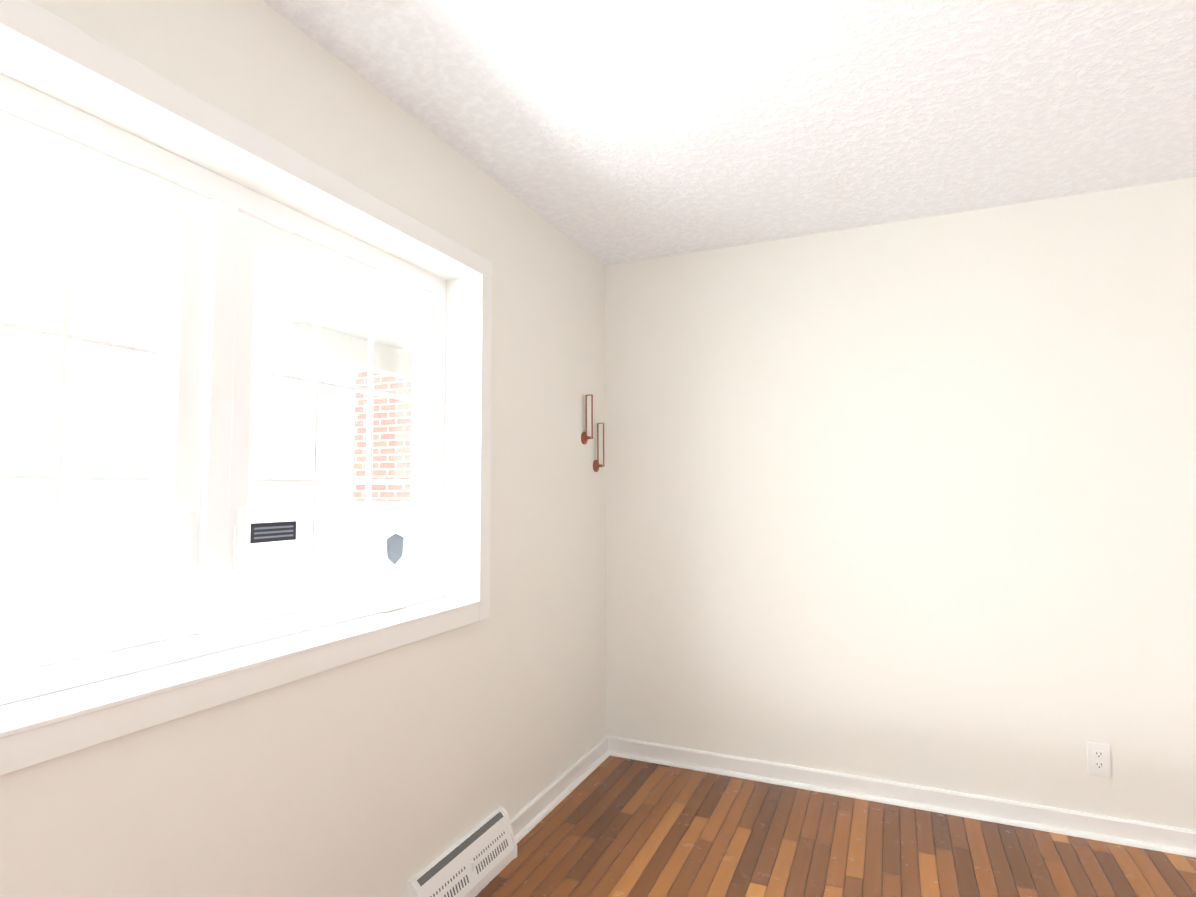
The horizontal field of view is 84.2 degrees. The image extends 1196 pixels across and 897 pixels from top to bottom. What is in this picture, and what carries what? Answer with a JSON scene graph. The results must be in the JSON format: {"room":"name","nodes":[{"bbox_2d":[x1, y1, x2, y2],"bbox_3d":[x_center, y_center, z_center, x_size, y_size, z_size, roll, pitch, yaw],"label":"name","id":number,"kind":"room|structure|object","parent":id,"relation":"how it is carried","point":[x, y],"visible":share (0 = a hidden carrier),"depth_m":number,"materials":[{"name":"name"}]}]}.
{"room":"living room","nodes":[
{"label":"living room","id":0,"kind":"room"},
{"bbox_2d":[0,0,606,896],"bbox_3d":[-1.375,0.108,0.464,0.260,2.440,6.640,-2,-4,24],"label":"wall","id":1,"kind":"structure","parent":0,"point":[388,772],"depth_m":1.86,"materials":[{"name":"white paint"}]},
{"bbox_2d":[0,0,491,775],"bbox_3d":[-0.861,-0.088,1.556,0.237,1.270,1.860,-2,-4,24],"label":"window","id":2,"kind":"structure","parent":1,"relation":"in","point":[222,229],"depth_m":1.54,"materials":[{"name":"white plastic"}]},
{"bbox_2d":[250,521,295,543],"bbox_3d":[-0.849,0.218,1.735,0.002,0.050,0.140,-2,-4,24],"label":"window sticker","id":3,"kind":"object","parent":2,"relation":"attached to","point":[270,532],"depth_m":1.73,"materials":[{"name":"grey plastic"}]},
{"bbox_2d":[386,533,403,564],"bbox_3d":[-0.661,0.327,2.154,0.002,0.102,0.084,-2,-4,24],"label":"window sticker","id":4,"kind":"object","parent":2,"relation":"attached to","point":[394,544],"depth_m":2.15,"materials":[{"name":"grey"}]},
{"bbox_2d":[407,806,516,896],"bbox_3d":[-0.420,1.349,2.130,0.074,0.159,0.498,-2,-4,24],"label":"air vent","id":5,"kind":"object","parent":1,"relation":"in","point":[476,860],"visible":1,"depth_m":2.13,"materials":[{"name":"white metal"}]},
{"bbox_2d":[510,735,609,842],"bbox_3d":[-1.240,1.281,0.334,0.029,0.082,6.400,-2,-4,24],"label":"baseboard","id":6,"kind":"structure","parent":1,"relation":"attached to","point":[531,814],"depth_m":2.75,"materials":[{"name":"white wood"}]},
{"bbox_2d":[581,394,592,443],"bbox_3d":[-0.047,-0.136,3.107,0.046,0.233,0.060,-2,-4,24],"label":"wall sconce","id":7,"kind":"object","parent":1,"relation":"attached to","point":[584,438],"visible":1,"depth_m":3.10,"materials":[{"name":"orange metal"}]},
{"bbox_2d":[593,423,604,471],"bbox_3d":[0.008,-0.005,3.222,0.046,0.239,0.060,-2,-4,24],"label":"wall sconce","id":8,"kind":"object","parent":1,"relation":"attached to","point":[596,465],"visible":0.98,"depth_m":3.21,"materials":[{"name":"orange metal"}]},
{"bbox_2d":[263,0,1195,265],"bbox_3d":[0.617,-1.218,-0.342,4.625,0.100,6.640,-2,-4,24],"label":"ceiling","id":9,"kind":"structure","parent":0,"point":[608,132],"depth_m":1.96,"materials":[{"name":"white paint"}]},
{"bbox_2d":[475,756,1195,896],"bbox_3d":[0.567,1.300,-0.468,4.500,0.060,6.640,-2,-4,24],"label":"floor","id":10,"kind":"structure","parent":0,"point":[612,826],"depth_m":2.36,"materials":[{"name":"brown wood"}]},
{"bbox_2d":[605,177,1195,829],"bbox_3d":[2.059,0.223,2.505,4.365,2.440,0.120,-2,-4,24],"label":"wall","id":11,"kind":"structure","parent":0,"point":[913,501],"depth_m":2.75,"materials":[{"name":"white paint"}]},
{"bbox_2d":[607,736,1195,857],"bbox_3d":[2.070,1.398,2.414,4.395,0.082,0.150,-2,-4,24],"label":"baseboard","id":12,"kind":"structure","parent":11,"relation":"attached to","point":[1153,836],"depth_m":2.68,"materials":[{"name":"white wood"}]},
{"bbox_2d":[1086,742,1110,776],"bbox_3d":[1.865,1.157,2.466,0.070,0.115,0.008,-2,-4,24],"label":"duplex electrical outlet","id":13,"kind":"object","parent":11,"relation":"attached to","point":[1098,759],"visible":1,"depth_m":2.46,"materials":[{"name":"white plastic"}]},
{"label":"outside","id":14,"kind":"structure","parent":0,"visible":0},
{"bbox_2d":[0,510,348,634],"bbox_3d":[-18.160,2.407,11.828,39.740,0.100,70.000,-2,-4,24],"label":"ground","id":15,"kind":"structure","parent":14,"point":[95,579],"depth_m":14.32,"materials":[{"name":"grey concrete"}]},
{"bbox_2d":[0,153,412,380],"bbox_3d":[-1.741,0.298,3.025,2.490,2.970,6.600,-2,-4,24],"label":"porch roof","id":16,"kind":"structure","parent":15,"relation":"on","point":[293,299],"depth_m":3.60,"materials":[{"name":"white"}]},
{"bbox_2d":[346,369,411,577],"bbox_3d":[-0.757,0.478,6.714,3.680,3.050,1.050,-2,-4,24],"label":"brick wall","id":17,"kind":"structure","parent":15,"relation":"on","point":[378,445],"depth_m":6.85,"materials":[{"name":"red brick"}]}
]}

